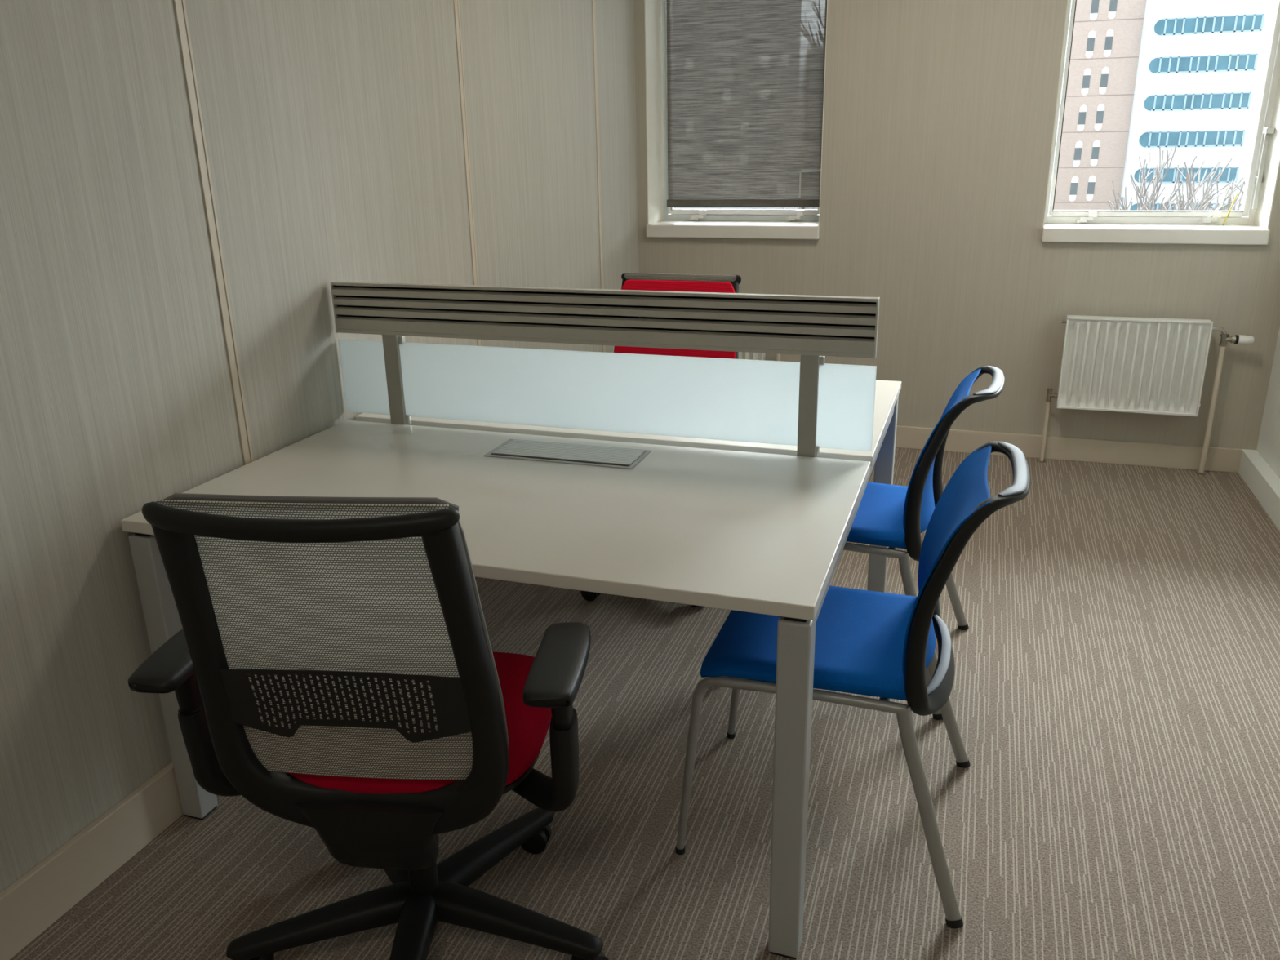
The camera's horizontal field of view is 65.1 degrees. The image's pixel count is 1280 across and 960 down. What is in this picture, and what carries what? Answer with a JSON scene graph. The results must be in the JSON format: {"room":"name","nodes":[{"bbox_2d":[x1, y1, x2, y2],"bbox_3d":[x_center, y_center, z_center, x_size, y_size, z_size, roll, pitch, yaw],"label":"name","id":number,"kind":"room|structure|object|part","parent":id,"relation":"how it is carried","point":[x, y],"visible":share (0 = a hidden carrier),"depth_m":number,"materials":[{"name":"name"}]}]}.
{"room":"office","nodes":[
{"label":"office","id":0,"kind":"room"},
{"bbox_2d":[0,0,639,892],"bbox_3d":[-1.096,-0.529,2.085,0.200,2.550,6.861,5,20,18],"label":"wall","id":1,"kind":"structure","parent":0,"point":[333,130],"depth_m":2.17,"materials":[{"name":"paper"}]},
{"bbox_2d":[0,761,183,959],"bbox_3d":[-0.993,0.648,2.378,0.018,0.130,6.321,5,20,18],"label":"baseboard","id":2,"kind":"structure","parent":1,"relation":"attached to","point":[37,900],"depth_m":2.01,"materials":[{"name":"beige paint"}]},
{"bbox_2d":[173,0,253,465],"bbox_3d":[-0.944,-0.633,2.191,0.004,2.425,0.032,5,20,18],"label":"trim","id":3,"kind":"structure","parent":1,"relation":"attached to","point":[179,10],"depth_m":2.21,"materials":[{"name":"beige paint"}]},
{"bbox_2d":[453,0,482,346],"bbox_3d":[-0.560,-1.007,3.268,0.004,2.425,0.032,5,20,18],"label":"trim","id":4,"kind":"structure","parent":1,"relation":"attached to","point":[456,7],"depth_m":3.24,"materials":[{"name":"beige paint"}]},
{"bbox_2d":[591,0,605,352],"bbox_3d":[-0.179,-1.377,4.336,0.004,2.425,0.032,5,20,18],"label":"trim","id":5,"kind":"structure","parent":1,"relation":"attached to","point":[593,1],"depth_m":4.31,"materials":[{"name":"beige paint"}]},
{"bbox_2d":[9,447,1279,959],"bbox_3d":[0.353,0.903,2.065,3.206,0.200,6.861,5,20,18],"label":"floor","id":6,"kind":"structure","parent":0,"point":[1114,696],"depth_m":2.28,"materials":[{"name":"carpet"}]},
{"bbox_2d":[128,493,608,959],"bbox_3d":[-0.405,0.409,1.712,0.689,0.990,0.660,1,19,6],"label":"chair","id":7,"kind":"object","parent":6,"relation":"on","point":[332,667],"visible":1,"depth_m":1.48,"materials":[{"name":"black plastic"}]},
{"bbox_3d":[-0.446,0.056,1.291,0.427,0.042,0.056,1,19,6],"label":"rail","id":8,"kind":"part","parent":7,"relation":"part of","materials":[{"name":"black plastic"}]},
{"bbox_3d":[-0.575,0.802,1.815,0.330,0.068,0.066,-7,20,-16],"label":"leg","id":9,"kind":"part","parent":7,"relation":"part of","materials":[{"name":"black plastic"}]},
{"bbox_3d":[-0.432,0.308,1.466,0.458,0.596,0.161,1,19,6],"label":"frame","id":10,"kind":"part","parent":7,"relation":"part of","materials":[{"name":"black plastic"}]},
{"bbox_3d":[-0.506,0.734,2.009,0.066,0.068,0.330,-14,23,-33],"label":"leg","id":11,"kind":"part","parent":7,"relation":"part of","materials":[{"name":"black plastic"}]},
{"bbox_3d":[-0.401,0.840,1.691,0.066,0.068,0.330,-1,19,1],"label":"leg","id":12,"kind":"part","parent":7,"relation":"part of","materials":[{"name":"black plastic"}]},
{"bbox_3d":[-0.402,0.416,1.784,0.494,0.077,0.444,1,19,6],"label":"seat","id":13,"kind":"part","parent":7,"relation":"part of","materials":[{"name":"red fabric"}]},
{"bbox_3d":[-0.289,0.731,2.006,0.066,0.068,0.330,12,23,35],"label":"leg","id":14,"kind":"part","parent":7,"relation":"part of","materials":[{"name":"black plastic"}]},
{"bbox_3d":[-0.224,0.797,1.809,0.330,0.068,0.066,5,20,18],"label":"leg","id":15,"kind":"part","parent":7,"relation":"part of","materials":[{"name":"black plastic"}]},
{"bbox_2d":[120,379,901,959],"bbox_3d":[-0.122,0.228,2.645,1.400,0.722,1.614,5,20,18],"label":"desk","id":16,"kind":"object","parent":6,"relation":"on","point":[753,527],"visible":0.77,"depth_m":2.06,"materials":[{"name":"grey laminate"}]},
{"bbox_3d":[-1.001,0.427,2.162,0.055,0.675,0.055,5,20,18],"label":"leg","id":17,"kind":"part","parent":16,"relation":"part of","materials":[{"name":"silver metal"}]},
{"bbox_3d":[-0.170,-0.067,2.400,0.348,0.003,0.116,5,20,18],"label":"hatch lid","id":18,"kind":"part","parent":16,"relation":"part of","materials":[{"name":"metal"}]},
{"bbox_2d":[330,280,879,457],"bbox_3d":[-0.139,-0.269,2.470,1.409,0.401,0.030,5,20,18],"label":"screen","id":19,"kind":"object","parent":16,"relation":"attached to","point":[811,404],"visible":0.93,"depth_m":2.43,"materials":[{"name":"metal"}]},
{"bbox_3d":[-0.648,-0.251,2.651,0.042,0.270,0.012,5,20,18],"label":"post","id":20,"kind":"part","parent":19,"relation":"part of","materials":[{"name":"metal"}]},
{"bbox_3d":[-0.139,-0.395,2.423,1.389,0.131,0.024,5,20,18],"label":"accessory rail","id":21,"kind":"part","parent":19,"relation":"part of","materials":[{"name":"metal"}]},
{"bbox_3d":[-0.136,-0.221,2.493,1.409,0.199,0.006,5,20,18],"label":"frosted panel","id":22,"kind":"part","parent":19,"relation":"part of","materials":[{"name":"glass"}]},
{"bbox_3d":[0.388,-0.157,2.315,0.042,0.270,0.012,5,20,18],"label":"post","id":23,"kind":"part","parent":19,"relation":"part of","materials":[{"name":"metal"}]},
{"bbox_3d":[0.264,0.543,1.751,0.055,0.675,0.055,5,20,18],"label":"leg","id":24,"kind":"part","parent":16,"relation":"part of","materials":[{"name":"silver metal"}]},
{"bbox_3d":[0.758,0.062,3.138,0.055,0.675,0.055,5,20,18],"label":"leg","id":25,"kind":"part","parent":16,"relation":"part of","materials":[{"name":"silver metal"}]},
{"bbox_2d":[580,273,741,607],"bbox_3d":[0.062,-0.158,3.359,0.689,0.985,0.660,5,20,17],"label":"chair","id":26,"kind":"object","parent":6,"relation":"on","point":[640,282],"visible":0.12,"depth_m":3.43,"materials":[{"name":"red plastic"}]},
{"bbox_3d":[0.123,-0.388,3.483,0.458,0.596,0.161,5,20,17],"label":"frame","id":27,"kind":"part","parent":26,"relation":"part of","materials":[{"name":"red fabric"}]},
{"bbox_3d":[0.144,-0.694,3.464,0.427,0.042,0.056,5,20,17],"label":"rail","id":28,"kind":"part","parent":26,"relation":"part of","materials":[{"name":"black plastic"}]},
{"bbox_2d":[675,441,1030,928],"bbox_3d":[0.436,0.348,2.091,0.627,0.841,0.559,5,20,18],"label":"chair","id":29,"kind":"object","parent":6,"relation":"on","point":[882,645],"visible":0.93,"depth_m":1.96,"materials":[{"name":"blue fabric"}]},
{"bbox_3d":[0.122,0.582,2.043,0.100,0.420,0.026,3,19,12],"label":"leg","id":30,"kind":"part","parent":29,"relation":"part of","materials":[{"name":"silver metal"}]},
{"bbox_3d":[0.260,0.448,2.430,0.100,0.420,0.026,8,21,24],"label":"leg","id":31,"kind":"part","parent":29,"relation":"part of","materials":[{"name":"silver metal"}]},
{"bbox_3d":[0.376,0.326,2.105,0.414,0.058,0.438,5,20,18],"label":"seat","id":32,"kind":"part","parent":29,"relation":"part of","materials":[{"name":"blue fabric"}]},
{"bbox_3d":[0.393,0.345,2.106,0.358,0.028,0.447,5,20,18],"label":"seat frame","id":33,"kind":"part","parent":29,"relation":"part of","materials":[{"name":"silver metal"}]},
{"bbox_3d":[0.543,0.630,1.883,0.164,0.419,0.022,15,25,40],"label":"leg","id":34,"kind":"part","parent":29,"relation":"part of","materials":[{"name":"silver metal"}]},
{"bbox_3d":[0.696,0.481,2.313,0.164,0.419,0.022,-3,19,-4],"label":"leg","id":35,"kind":"part","parent":29,"relation":"part of","materials":[{"name":"silver metal"}]},
{"bbox_3d":[0.640,0.189,1.963,0.189,0.456,0.449,5,20,18],"label":"frame","id":36,"kind":"part","parent":29,"relation":"part of","materials":[{"name":"black plastic"}]},
{"bbox_2d":[842,365,1004,719],"bbox_3d":[0.636,0.111,2.777,0.627,0.841,0.559,7,20,22],"label":"chair","id":37,"kind":"object","parent":6,"relation":"on","point":[893,517],"visible":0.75,"depth_m":2.58,"materials":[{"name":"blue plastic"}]},
{"bbox_3d":[0.594,0.107,2.795,0.358,0.028,0.447,7,20,22],"label":"seat frame","id":38,"kind":"part","parent":37,"relation":"part of","materials":[{"name":"silver metal"}]},
{"bbox_3d":[0.578,0.087,2.796,0.414,0.058,0.438,7,20,22],"label":"seat","id":39,"kind":"part","parent":37,"relation":"part of","materials":[{"name":"blue fabric"}]},
{"bbox_3d":[0.719,0.396,2.562,0.022,0.419,0.164,-18,25,-40],"label":"leg","id":40,"kind":"part","parent":37,"relation":"part of","materials":[{"name":"silver metal"}]},
{"bbox_3d":[0.909,0.251,2.978,0.164,0.419,0.022,-1,19,0],"label":"leg","id":41,"kind":"part","parent":37,"relation":"part of","materials":[{"name":"silver metal"}]},
{"bbox_3d":[0.834,-0.043,2.633,0.189,0.456,0.449,7,20,22],"label":"frame","id":42,"kind":"part","parent":37,"relation":"part of","materials":[{"name":"black plastic"}]},
{"bbox_2d":[633,0,1279,449],"bbox_3d":[1.369,-1.411,4.542,2.806,2.550,0.340,5,20,18],"label":"wall","id":43,"kind":"structure","parent":0,"point":[939,115],"depth_m":4.39,"materials":[{"name":"paint"}]},
{"bbox_2d":[644,0,827,239],"bbox_3d":[0.465,-1.851,4.672,0.837,1.387,0.329,5,20,18],"label":"window","id":44,"kind":"structure","parent":43,"relation":"in","point":[668,222],"depth_m":4.84,"materials":[{"name":"metal"}]},
{"bbox_3d":[0.473,-1.219,4.872,0.837,0.060,0.299,5,20,18],"label":"sill","id":45,"kind":"part","parent":44,"relation":"part of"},
{"bbox_3d":[0.508,-1.911,4.789,0.775,1.242,0.056,5,20,18],"label":"sash","id":46,"kind":"part","parent":44,"relation":"part of","materials":[{"name":"white paint"}]},
{"bbox_2d":[666,0,826,207],"bbox_3d":[0.490,-1.933,4.735,0.780,1.247,0.044,5,20,18],"label":"roller blind","id":47,"kind":"object","parent":44,"relation":"attached to","point":[745,78],"visible":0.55,"depth_m":4.78,"materials":[{"name":"fabric"}]},
{"bbox_3d":[0.818,-1.422,4.804,0.105,0.133,0.044,5,20,18],"label":"handle","id":48,"kind":"part","parent":44,"relation":"part of","materials":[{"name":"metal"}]},
{"bbox_2d":[738,351,780,360],"bbox_3d":[0.400,-0.533,4.931,0.776,0.672,0.123,5,20,18],"label":"radiator","id":49,"kind":"object","parent":43,"relation":"attached to","point":[742,355],"visible":0.02,"depth_m":4.81,"materials":[{"name":"white metal"}]},
{"bbox_3d":[0.326,-0.650,4.865,0.550,0.396,0.031,5,20,18],"label":"panel","id":50,"kind":"part","parent":49,"relation":"part of","materials":[{"name":"metal"}]},
{"bbox_3d":[0.332,-0.656,4.881,0.558,0.404,0.064,5,20,18],"label":"casing","id":51,"kind":"part","parent":49,"relation":"part of","materials":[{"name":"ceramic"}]},
{"bbox_2d":[895,425,1242,472],"bbox_3d":[1.316,-0.201,4.782,2.731,0.106,0.015,5,20,18],"label":"baseboard","id":52,"kind":"structure","parent":43,"relation":"attached to","point":[1077,449],"depth_m":4.54,"materials":[{"name":"beige paint"}]},
{"bbox_2d":[1037,315,1253,475],"bbox_3d":[2.177,-0.371,4.354,0.776,0.672,0.123,5,20,18],"label":"radiator","id":53,"kind":"object","parent":43,"relation":"attached to","point":[1120,364],"visible":1,"depth_m":4.29,"materials":[{"name":"metal"}]},
{"bbox_3d":[2.104,-0.488,4.288,0.550,0.396,0.031,5,20,18],"label":"panel","id":54,"kind":"part","parent":53,"relation":"part of","materials":[{"name":"metal"}]},
{"bbox_3d":[2.110,-0.494,4.303,0.558,0.404,0.064,5,20,18],"label":"casing","id":55,"kind":"part","parent":53,"relation":"part of","materials":[{"name":"metal"}]},
{"bbox_2d":[1041,0,1279,244],"bbox_3d":[2.178,-1.695,4.115,0.856,1.387,0.329,5,20,18],"label":"window","id":56,"kind":"structure","parent":43,"relation":"in","point":[1249,225],"depth_m":4.23,"materials":[{"name":"white paint"}]},
{"bbox_3d":[2.185,-1.062,4.316,0.856,0.060,0.299,5,20,18],"label":"sill","id":57,"kind":"part","parent":56,"relation":"part of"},
{"bbox_3d":[2.468,-1.184,4.281,0.066,0.134,0.011,11,22,32],"label":"restrictor arm","id":58,"kind":"part","parent":56,"relation":"part of","materials":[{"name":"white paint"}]},
{"bbox_2d":[1222,193,1238,225],"bbox_3d":[2.512,-1.151,4.266,0.078,0.130,0.007,-13,22,-30],"label":"stick","id":59,"kind":"object","parent":56,"relation":"on","point":[1237,194],"visible":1,"depth_m":4.26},
{"bbox_3d":[2.590,-1.298,4.178,0.030,0.325,0.100,5,20,18],"label":"handle","id":60,"kind":"part","parent":56,"relation":"part of","materials":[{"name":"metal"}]},
{"bbox_2d":[1256,326,1279,478],"bbox_3d":[1.752,-0.269,1.160,0.200,2.550,6.861,5,20,18],"label":"wall","id":61,"kind":"structure","parent":0,"point":[1268,442],"depth_m":4.15,"materials":[{"name":"beige paint"}]},
{"bbox_2d":[1238,448,1279,531],"bbox_3d":[1.631,0.898,1.530,0.057,0.106,6.321,5,20,18],"label":"baseboard","id":62,"kind":"structure","parent":61,"relation":"attached to","point":[1257,474],"depth_m":4.04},
{"label":"outside","id":63,"kind":"structure","parent":0,"visible":0},
{"bbox_3d":[41.861,-19.208,96.187,260.000,0.200,192.000,5,20,18],"label":"ground","id":64,"kind":"structure","parent":63,"visible":0},
{"bbox_2d":[674,207,804,208],"bbox_3d":[-3.499,-40.742,107.105,43.600,35.200,14.040,5,20,18],"label":"building","id":65,"kind":"structure","parent":64,"relation":"on","point":[674,207],"depth_m":99.53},
{"bbox_2d":[1047,0,1146,215],"bbox_3d":[39.521,-36.308,93.282,10.400,34.130,14.080,5,20,18],"label":"brick building","id":66,"kind":"structure","parent":64,"relation":"on","point":[1107,35],"depth_m":86.71,"materials":[{"name":"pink brick"}]},
{"bbox_3d":[38.660,-25.197,89.623,0.560,0.560,0.080,5,20,18],"label":"arched panel","id":67,"kind":"part","parent":66,"relation":"part of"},
{"bbox_3d":[38.678,-26.717,89.090,0.560,0.560,0.080,5,20,18],"label":"arched panel","id":68,"kind":"part","parent":66,"relation":"part of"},
{"bbox_3d":[38.606,-27.999,88.671,0.560,0.560,0.080,5,20,18],"label":"arched panel","id":69,"kind":"part","parent":66,"relation":"part of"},
{"bbox_3d":[38.624,-29.519,88.137,0.560,0.560,0.080,5,20,18],"label":"arched panel","id":70,"kind":"part","parent":66,"relation":"part of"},
{"bbox_3d":[38.552,-30.801,87.719,0.560,0.560,0.080,5,20,18],"label":"arched panel","id":71,"kind":"part","parent":66,"relation":"part of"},
{"bbox_3d":[38.570,-32.321,87.185,0.560,0.560,0.080,5,20,18],"label":"arched panel","id":72,"kind":"part","parent":66,"relation":"part of","materials":[{"name":"white paint"}]},
{"bbox_3d":[38.498,-33.603,86.766,0.560,0.560,0.080,5,20,18],"label":"arched panel","id":73,"kind":"part","parent":66,"relation":"part of","materials":[{"name":"white paint"}]},
{"bbox_3d":[38.516,-35.123,86.233,0.560,0.560,0.080,5,20,18],"label":"arched panel","id":74,"kind":"part","parent":66,"relation":"part of","materials":[{"name":"white paint"}]},
{"bbox_3d":[39.995,-25.123,89.173,0.560,0.560,0.080,5,20,18],"label":"arched panel","id":75,"kind":"part","parent":66,"relation":"part of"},
{"bbox_3d":[38.444,-36.406,85.814,0.560,0.560,0.080,5,20,18],"label":"arched panel","id":76,"kind":"part","parent":66,"relation":"part of","materials":[{"name":"white paint"}]},
{"bbox_3d":[38.462,-37.925,85.281,0.560,0.560,0.080,5,20,18],"label":"arched panel","id":77,"kind":"part","parent":66,"relation":"part of","materials":[{"name":"white paint"}]},
{"bbox_3d":[40.013,-26.642,88.639,0.560,0.560,0.080,5,20,18],"label":"arched panel","id":78,"kind":"part","parent":66,"relation":"part of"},
{"bbox_3d":[38.390,-39.208,84.862,0.560,0.560,0.080,5,20,18],"label":"arched panel","id":79,"kind":"part","parent":66,"relation":"part of","materials":[{"name":"white paint"}]},
{"bbox_3d":[39.941,-27.925,88.221,0.560,0.560,0.080,5,20,18],"label":"arched panel","id":80,"kind":"part","parent":66,"relation":"part of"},
{"bbox_3d":[39.959,-29.445,87.687,0.560,0.560,0.080,5,20,18],"label":"arched panel","id":81,"kind":"part","parent":66,"relation":"part of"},
{"bbox_3d":[39.887,-30.727,87.268,0.560,0.560,0.080,5,20,18],"label":"arched panel","id":82,"kind":"part","parent":66,"relation":"part of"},
{"bbox_3d":[39.905,-32.247,86.735,0.560,0.560,0.080,5,20,18],"label":"arched panel","id":83,"kind":"part","parent":66,"relation":"part of","materials":[{"name":"white paint"}]},
{"bbox_3d":[39.833,-33.529,86.316,0.560,0.560,0.080,5,20,18],"label":"arched panel","id":84,"kind":"part","parent":66,"relation":"part of","materials":[{"name":"white paint"}]},
{"bbox_3d":[39.851,-35.049,85.783,0.560,0.560,0.080,5,20,18],"label":"arched panel","id":85,"kind":"part","parent":66,"relation":"part of","materials":[{"name":"white paint"}]},
{"bbox_3d":[39.779,-36.331,85.364,0.560,0.560,0.080,5,20,18],"label":"arched panel","id":86,"kind":"part","parent":66,"relation":"part of","materials":[{"name":"white paint"}]},
{"bbox_3d":[39.797,-37.851,84.830,0.560,0.560,0.080,5,20,18],"label":"arched panel","id":87,"kind":"part","parent":66,"relation":"part of","materials":[{"name":"white paint"}]},
{"bbox_3d":[39.725,-39.133,84.411,0.560,0.560,0.080,5,20,18],"label":"arched panel","id":88,"kind":"part","parent":66,"relation":"part of","materials":[{"name":"white paint"}]},
{"bbox_2d":[1107,143,1244,210],"bbox_3d":[20.211,-5.814,37.578,9.022,12.951,6.372,-4,19,-10],"label":"bare tree","id":89,"kind":"object","parent":64,"relation":"on","point":[1204,204],"visible":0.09,"depth_m":37.03,"materials":[{"name":"grey plant"}]},
{"bbox_2d":[1119,0,1276,210],"bbox_3d":[59.646,-30.794,88.554,31.600,26.000,17.120,5,20,18],"label":"building","id":90,"kind":"structure","parent":64,"relation":"on","point":[1202,63],"depth_m":83.35,"materials":[{"name":"white concrete"}]}
]}

